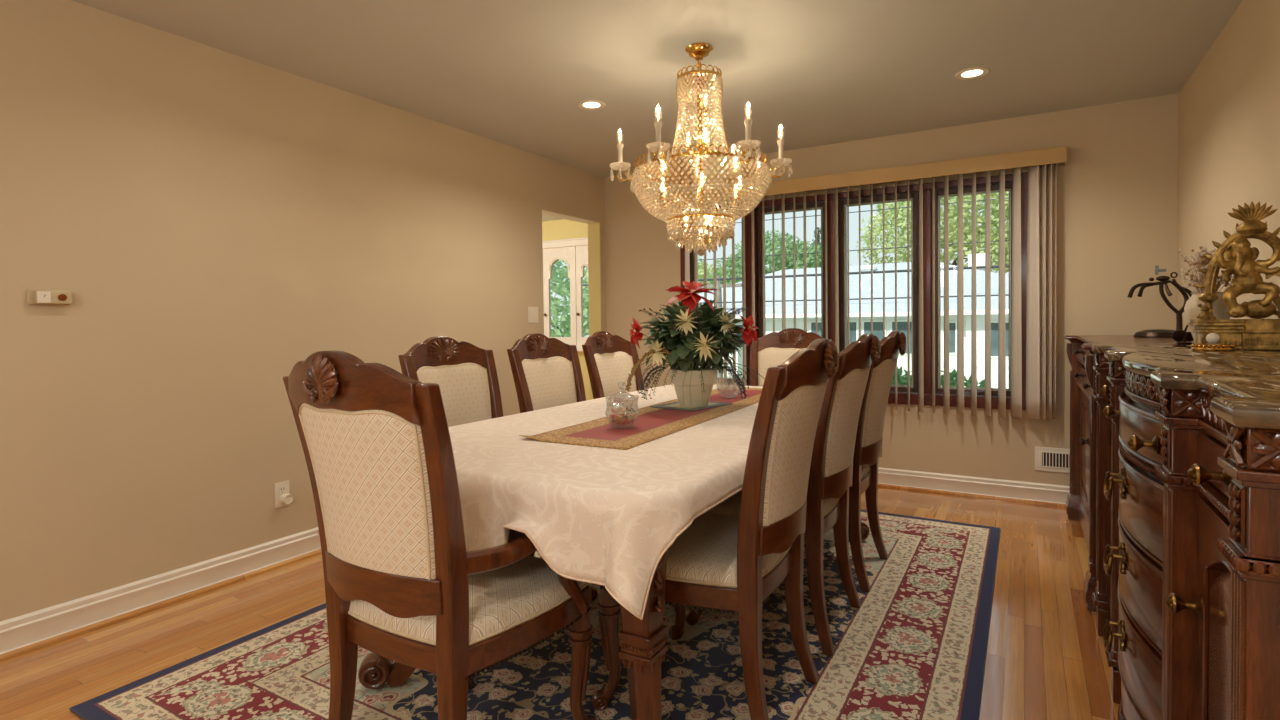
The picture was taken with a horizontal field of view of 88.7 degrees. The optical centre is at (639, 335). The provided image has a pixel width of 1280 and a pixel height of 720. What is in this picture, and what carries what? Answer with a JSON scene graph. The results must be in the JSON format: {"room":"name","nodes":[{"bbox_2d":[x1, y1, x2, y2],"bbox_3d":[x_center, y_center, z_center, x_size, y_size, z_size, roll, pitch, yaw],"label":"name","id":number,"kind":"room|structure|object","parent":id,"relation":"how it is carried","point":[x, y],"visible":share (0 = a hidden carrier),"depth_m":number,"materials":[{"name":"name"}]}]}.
{"room":"dining room","nodes":[
{"label":"dining room","id":0,"kind":"room"},
{"bbox_2d":[0,0,606,621],"bbox_3d":[-2.401,-0.062,2.283,0.120,2.440,8.105,0,1,30],"label":"wall","id":1,"kind":"structure","parent":0,"point":[215,221],"depth_m":2.89,"materials":[{"name":"paint"}]},
{"bbox_2d":[27,290,72,304],"bbox_3d":[-2.207,-0.143,2.452,0.042,0.054,0.124,0,1,30],"label":"thermostat","id":2,"kind":"object","parent":1,"relation":"attached to","point":[40,297],"visible":1,"depth_m":2.44,"materials":[{"name":"beige plastic"}]},
{"bbox_2d":[0,527,320,653],"bbox_3d":[-2.547,1.104,1.898,0.022,0.128,7.234,0,1,30],"label":"baseboard","id":3,"kind":"structure","parent":1,"relation":"attached to","point":[43,624],"depth_m":2.72,"materials":[{"name":"white paint"}]},
{"bbox_2d":[0,549,320,661],"bbox_3d":[-2.529,1.158,1.889,0.018,0.019,7.234,0,1,30],"label":"trim","id":4,"kind":"structure","parent":1,"relation":"attached to","point":[43,643],"depth_m":2.71,"materials":[{"name":"brown wood"}]},
{"bbox_2d":[274,480,292,508],"bbox_3d":[-1.751,0.785,3.225,0.045,0.124,0.074,0,1,30],"label":"wall outlet","id":5,"kind":"object","parent":1,"relation":"attached to","point":[283,497],"visible":1,"depth_m":3.22,"materials":[{"name":"beige plastic"}]},
{"bbox_2d":[279,486,285,492],"bbox_3d":[-1.766,0.761,3.233,0.002,0.032,0.034,0,1,30],"label":"socket","id":6,"kind":"object","parent":5,"relation":"attached to","point":[282,489],"depth_m":3.23,"materials":[{"name":"beige plastic"}]},
{"bbox_2d":[528,307,537,322],"bbox_3d":[-0.795,-0.154,4.884,0.010,0.120,0.116,0,1,30],"label":"light switch","id":7,"kind":"object","parent":1,"relation":"attached to","point":[532,311],"visible":1,"depth_m":4.88,"materials":[{"name":"beige plastic"}]},
{"bbox_2d":[542,210,598,223],"bbox_3d":[-0.601,-0.965,5.348,0.121,0.004,0.786,0,1,30],"label":"trim","id":8,"kind":"structure","parent":1,"relation":"attached to","point":[548,213],"depth_m":5.34,"materials":[{"name":"white paint"}]},
{"bbox_2d":[542,222,600,399],"bbox_3d":[-0.589,0.050,5.372,0.121,2.035,0.790,0,1,30],"label":"trim","id":9,"kind":"structure","parent":1,"relation":"attached to","point":[593,229],"depth_m":5.70,"materials":[{"name":"yellow paint"}]},
{"bbox_2d":[0,487,1118,719],"bbox_3d":[-2.181,1.188,3.522,9.072,0.120,10.400,0,1,30],"label":"floor","id":10,"kind":"structure","parent":0,"point":[1046,659],"depth_m":2.49,"materials":[{"name":"brown wood"}]},
{"bbox_2d":[70,510,1000,719],"bbox_3d":[0.121,1.112,2.826,2.424,0.010,3.300,0,1,30],"label":"area rug","id":11,"kind":"object","parent":10,"relation":"on","point":[915,646],"visible":0.59,"depth_m":2.22,"materials":[{"name":"multicoloured carpet"}]},
{"bbox_2d":[283,351,596,719],"bbox_3d":[-0.510,0.582,1.683,0.585,1.114,0.676,0,1,30],"label":"armchair","id":12,"kind":"object","parent":11,"relation":"on","point":[403,586],"visible":0.96,"depth_m":1.46,"materials":[{"name":"brown wood"}]},
{"bbox_2d":[398,336,597,600],"bbox_3d":[-0.603,0.561,2.686,0.676,1.114,0.543,0,1,30],"label":"dining chair","id":13,"kind":"object","parent":11,"relation":"on","point":[465,373],"visible":0.27,"depth_m":2.84,"materials":[{"name":"fabric"}]},
{"bbox_2d":[507,333,585,555],"bbox_3d":[-0.264,0.547,3.134,0.676,1.114,0.543,0,1,30],"label":"dining chair","id":14,"kind":"object","parent":11,"relation":"on","point":[547,373],"visible":0.3,"depth_m":3.26,"materials":[{"name":"fabric"}]},
{"bbox_2d":[582,331,643,398],"bbox_3d":[0.043,0.533,3.588,0.676,1.114,0.543,0,1,30],"label":"dining chair","id":15,"kind":"object","parent":11,"relation":"on","point":[609,358],"visible":0.34,"depth_m":3.71,"materials":[{"name":"fabric"}]},
{"bbox_2d":[358,521,868,719],"bbox_3d":[0.145,0.719,2.773,1.170,0.769,2.390,0,1,30],"label":"dining table","id":16,"kind":"object","parent":11,"relation":"on","point":[642,644],"visible":0.22,"depth_m":1.68,"materials":[{"name":"brown wood"}]},
{"bbox_2d":[318,384,762,619],"bbox_3d":[0.145,0.456,2.773,1.246,0.260,2.611,0,1,30],"label":"tablecloth","id":17,"kind":"object","parent":16,"relation":"on","point":[607,517],"visible":0.54,"depth_m":1.65,"materials":[{"name":"fabric"}]},
{"bbox_2d":[519,387,761,449],"bbox_3d":[0.221,0.315,2.879,0.410,0.015,1.840,0,1,29],"label":"table runner","id":18,"kind":"object","parent":17,"relation":"on","point":[650,423],"visible":0.73,"depth_m":2.43,"materials":[{"name":"fabric"}]},
{"bbox_2d":[650,401,732,410],"bbox_3d":[0.234,0.315,2.964,0.236,0.004,0.310,0,2,42],"label":"placemat","id":19,"kind":"object","parent":18,"relation":"on","point":[675,405],"visible":0.77,"depth_m":2.91,"materials":[{"name":"fabric"}]},
{"bbox_2d":[625,281,764,406],"bbox_3d":[0.231,0.034,2.932,0.584,0.559,0.583,0,1,30],"label":"flower arrangement","id":20,"kind":"object","parent":19,"relation":"on","point":[697,336],"visible":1,"depth_m":2.83,"materials":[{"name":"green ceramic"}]},
{"bbox_2d":[592,339,838,719],"bbox_3d":[0.266,0.566,2.021,0.676,1.114,0.543,0,1,30],"label":"dining chair","id":21,"kind":"object","parent":11,"relation":"on","point":[720,562],"visible":0.81,"depth_m":1.80,"materials":[{"name":"brown wood"}]},
{"bbox_2d":[685,334,880,655],"bbox_3d":[0.585,0.550,2.564,0.676,1.114,0.543,0,1,30],"label":"dining chair","id":22,"kind":"object","parent":11,"relation":"on","point":[831,467],"visible":0.62,"depth_m":2.31,"materials":[{"name":"wood"}]},
{"bbox_2d":[750,328,831,385],"bbox_3d":[0.813,0.518,3.849,0.585,1.114,0.676,0,1,30],"label":"armchair","id":23,"kind":"object","parent":11,"relation":"on","point":[773,349],"visible":0.19,"depth_m":4.09,"materials":[{"name":"beige fabric"}]},
{"bbox_2d":[848,330,906,591],"bbox_3d":[0.896,0.534,3.092,0.676,1.114,0.543,0,1,30],"label":"dining chair","id":24,"kind":"object","parent":11,"relation":"on","point":[869,435],"visible":0.44,"depth_m":2.84,"materials":[{"name":"wood"}]},
{"bbox_2d":[1064,335,1193,611],"bbox_3d":[2.378,0.551,3.114,0.544,1.066,1.518,0,1,30],"label":"base cabinet","id":25,"kind":"object","parent":10,"relation":"on","point":[1081,498],"visible":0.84,"depth_m":3.40,"materials":[{"name":"brown wood"}]},
{"bbox_2d":[1127,266,1192,336],"bbox_3d":[2.700,-0.178,3.392,0.212,0.370,0.230,-1,2,-31],"label":"iron stand","id":26,"kind":"object","parent":25,"relation":"on","point":[1164,280],"visible":0.93,"depth_m":3.37,"materials":[{"name":"grey metal"}]},
{"bbox_2d":[1172,325,1193,343],"bbox_3d":[2.095,-0.004,2.522,0.072,0.076,0.040,0,1,30],"label":"ornament","id":27,"kind":"object","parent":25,"relation":"on","point":[1178,335],"visible":0.92,"depth_m":2.52,"materials":[{"name":"metal"}]},
{"bbox_2d":[1091,345,1279,719],"bbox_3d":[1.423,0.595,1.519,0.576,1.072,1.959,0,1,30],"label":"sideboard","id":28,"kind":"object","parent":10,"relation":"on","point":[1186,598],"visible":1,"depth_m":1.21,"materials":[{"name":"brown wood"}]},
{"bbox_2d":[1178,246,1232,343],"bbox_3d":[1.901,-0.132,2.200,0.121,0.338,0.137,-1,2,-32],"label":"flower vase","id":29,"kind":"object","parent":28,"relation":"on","point":[1191,310],"visible":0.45,"depth_m":2.19,"materials":[{"name":"beige ceramic"}]},
{"bbox_2d":[1191,333,1235,350],"bbox_3d":[1.719,0.018,1.964,0.103,0.052,0.102,0,1,30],"label":"dish","id":30,"kind":"object","parent":28,"relation":"on","point":[1212,339],"visible":1,"depth_m":1.95,"materials":[{"name":"gold metal"}]},
{"bbox_2d":[1188,201,1279,349],"bbox_3d":[1.884,-0.186,2.014,0.284,0.455,0.142,0,1,30],"label":"statue","id":31,"kind":"object","parent":28,"relation":"on","point":[1235,255],"visible":1,"depth_m":2.00,"materials":[{"name":"gold metal"}]},
{"bbox_2d":[542,219,589,400],"bbox_3d":[-2.055,-0.189,7.786,4.963,2.440,1.895,0,1,30],"label":"wall","id":32,"kind":"structure","parent":0,"point":[555,229],"depth_m":8.00,"materials":[{"name":"yellow paint"}]},
{"bbox_2d":[542,237,587,351],"bbox_3d":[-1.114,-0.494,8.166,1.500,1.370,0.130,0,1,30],"label":"door","id":33,"kind":"structure","parent":32,"relation":"in","point":[575,257],"depth_m":8.03,"materials":[{"name":"white paint"}]},
{"bbox_2d":[71,0,1241,221],"bbox_3d":[-2.211,-1.386,3.465,9.072,0.150,10.400,0,1,30],"label":"ceiling","id":34,"kind":"structure","parent":0,"point":[514,73],"depth_m":3.12,"materials":[{"name":"paint"}]},
{"bbox_2d":[577,100,605,109],"bbox_3d":[-0.281,-1.338,3.801,0.164,0.006,0.164,0,1,30],"label":"recessed light","id":35,"kind":"object","parent":34,"relation":"in","point":[586,104],"visible":1,"depth_m":3.79,"materials":[{"name":"white paint"}]},
{"bbox_2d":[609,43,792,255],"bbox_3d":[0.279,-0.849,3.041,0.754,0.960,0.849,-1,1,-27],"label":"chandelier","id":36,"kind":"object","parent":34,"relation":"hanging from","point":[699,167],"visible":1,"depth_m":2.95,"materials":[{"name":"gold metal"}]},
{"bbox_2d":[955,67,989,79],"bbox_3d":[1.714,-1.352,3.380,0.164,0.006,0.164,0,1,30],"label":"recessed light","id":37,"kind":"object","parent":34,"relation":"in","point":[976,72],"visible":1,"depth_m":3.37,"materials":[{"name":"white paint"}]},
{"bbox_2d":[605,94,1177,485],"bbox_3d":[1.424,-0.163,4.803,4.159,2.440,0.120,0,1,30],"label":"wall","id":38,"kind":"structure","parent":0,"point":[1117,186],"depth_m":4.08,"materials":[{"name":"paint"}]},
{"bbox_2d":[680,172,1027,409],"bbox_3d":[1.413,-0.277,4.780,2.450,1.500,0.126,0,1,30],"label":"window","id":39,"kind":"structure","parent":38,"relation":"in","point":[865,195],"depth_m":4.51,"materials":[{"name":"brown wood"}]},
{"bbox_2d":[665,146,1066,419],"bbox_3d":[1.407,-0.310,4.666,2.735,1.650,0.124,0,1,30],"label":"vertical blind","id":40,"kind":"object","parent":39,"relation":"attached to","point":[1042,351],"visible":0.76,"depth_m":4.23,"materials":[{"name":"beige fabric"}]},
{"bbox_2d":[878,483,1065,507],"bbox_3d":[1.413,1.048,4.739,3.869,0.019,0.018,0,1,30],"label":"trim","id":41,"kind":"structure","parent":38,"relation":"attached to","point":[879,485],"depth_m":4.28,"materials":[{"name":"brown wood"}]},
{"bbox_2d":[878,467,1068,503],"bbox_3d":[1.415,0.993,4.761,3.889,0.128,0.022,0,1,30],"label":"baseboard","id":42,"kind":"structure","parent":38,"relation":"attached to","point":[1041,492],"depth_m":4.29,"materials":[{"name":"white paint"}]},
{"bbox_2d":[1035,446,1069,472],"bbox_3d":[2.619,0.775,4.051,0.300,0.150,0.011,0,1,30],"label":"air vent","id":43,"kind":"object","parent":38,"relation":"in","point":[1046,458],"visible":0.73,"depth_m":4.08,"materials":[{"name":"white metal"}]},
{"bbox_2d":[1177,0,1279,331],"bbox_3d":[1.081,-0.057,0.236,0.120,2.440,8.105,0,1,30],"label":"wall","id":44,"kind":"structure","parent":0,"point":[1229,106],"depth_m":2.77,"materials":[{"name":"paint"}]},
{"label":"outside","id":45,"kind":"structure","parent":0,"visible":0},
{"bbox_2d":[557,294,1008,306],"bbox_3d":[5.262,-0.953,16.838,36.000,0.084,0.040,0,1,30],"label":"cable","id":46,"kind":"object","parent":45,"point":[998,294],"visible":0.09,"depth_m":16.60,"materials":[{"name":"rubber"}]},
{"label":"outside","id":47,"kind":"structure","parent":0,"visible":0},
{"bbox_2d":[559,240,1008,268],"bbox_3d":[5.652,-2.298,17.497,36.000,0.084,0.028,0,1,30],"label":"cable","id":48,"kind":"object","parent":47,"point":[1005,240],"visible":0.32,"depth_m":17.32,"materials":[{"name":"rubber"}]},
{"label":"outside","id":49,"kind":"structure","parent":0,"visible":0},
{"bbox_3d":[21.592,1.306,36.722,120.000,0.100,74.895,0,1,30],"label":"ground","id":50,"kind":"structure","parent":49,"visible":0},
{"bbox_2d":[550,260,699,336],"bbox_3d":[-1.316,-0.207,13.043,5.753,4.657,3.327,0,1,30],"label":"tree","id":51,"kind":"object","parent":50,"relation":"on","point":[565,320],"visible":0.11,"depth_m":12.30,"materials":[{"name":"green plant"}]},
{"bbox_2d":[583,256,730,298],"bbox_3d":[0.818,-2.881,43.526,11.607,8.598,5.197,0,1,30],"label":"shade tree","id":52,"kind":"object","parent":50,"relation":"on","point":[700,265],"visible":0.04,"depth_m":41.11,"materials":[{"name":"green plant"}]},
{"bbox_2d":[699,275,741,377],"bbox_3d":[2.878,-0.186,23.832,1.800,4.000,0.429,0,1,30],"label":"utility pole","id":53,"kind":"object","parent":50,"relation":"on","point":[719,285],"visible":0.31,"depth_m":23.71,"materials":[{"name":"grey metal"}]},
{"bbox_2d":[707,230,851,288],"bbox_3d":[7.806,-2.209,36.365,8.841,7.411,4.306,0,2,34],"label":"shade tree","id":54,"kind":"object","parent":50,"relation":"on","point":[789,244],"visible":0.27,"depth_m":35.53,"materials":[{"name":"green plant"}]},
{"bbox_2d":[810,227,820,266],"bbox_3d":[11.455,-2.801,41.912,3.238,8.226,3.281,0,1,30],"label":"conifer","id":55,"kind":"object","parent":50,"relation":"on","point":[818,228],"visible":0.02,"depth_m":41.80,"materials":[{"name":"green plant"}]},
{"bbox_2d":[698,253,1008,388],"bbox_3d":[9.331,-0.734,25.928,18.400,4.750,11.020,0,1,30],"label":"house","id":56,"kind":"structure","parent":50,"relation":"on","point":[980,258],"depth_m":22.37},
{"bbox_2d":[861,265,876,271],"bbox_3d":[8.888,-2.616,25.565,0.682,0.280,0.556,0,1,30],"label":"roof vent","id":57,"kind":"object","parent":56,"relation":"attached to","point":[864,268],"depth_m":25.36,"materials":[{"name":"white metal"}]},
{"bbox_2d":[856,191,1008,272],"bbox_3d":[17.508,-4.981,31.611,13.753,12.932,6.703,0,1,25],"label":"shade tree","id":58,"kind":"object","parent":50,"relation":"on","point":[953,209],"visible":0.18,"depth_m":31.86,"materials":[{"name":"green plant"}]},
{"bbox_2d":[891,366,984,387],"bbox_3d":[2.975,1.235,5.856,2.222,1.923,0.899,0,1,30],"label":"shrub","id":59,"kind":"object","parent":50,"relation":"on","point":[901,380],"visible":0.02,"depth_m":5.94,"materials":[{"name":"green plant"}]},
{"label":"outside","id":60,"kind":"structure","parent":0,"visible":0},
{"bbox_2d":[563,265,1008,286],"bbox_3d":[5.406,-1.640,17.081,36.000,0.110,0.070,0,1,30],"label":"cable","id":61,"kind":"object","parent":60,"point":[992,266],"visible":0.17,"depth_m":16.85,"materials":[{"name":"rubber"}]},
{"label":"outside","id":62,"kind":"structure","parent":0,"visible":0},
{"bbox_2d":[710,197,1008,225],"bbox_3d":[6.650,-3.688,19.191,36.000,0.104,0.028,0,1,30],"label":"cable","id":63,"kind":"object","parent":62,"point":[1007,197],"visible":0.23,"depth_m":19.01,"materials":[{"name":"rubber"}]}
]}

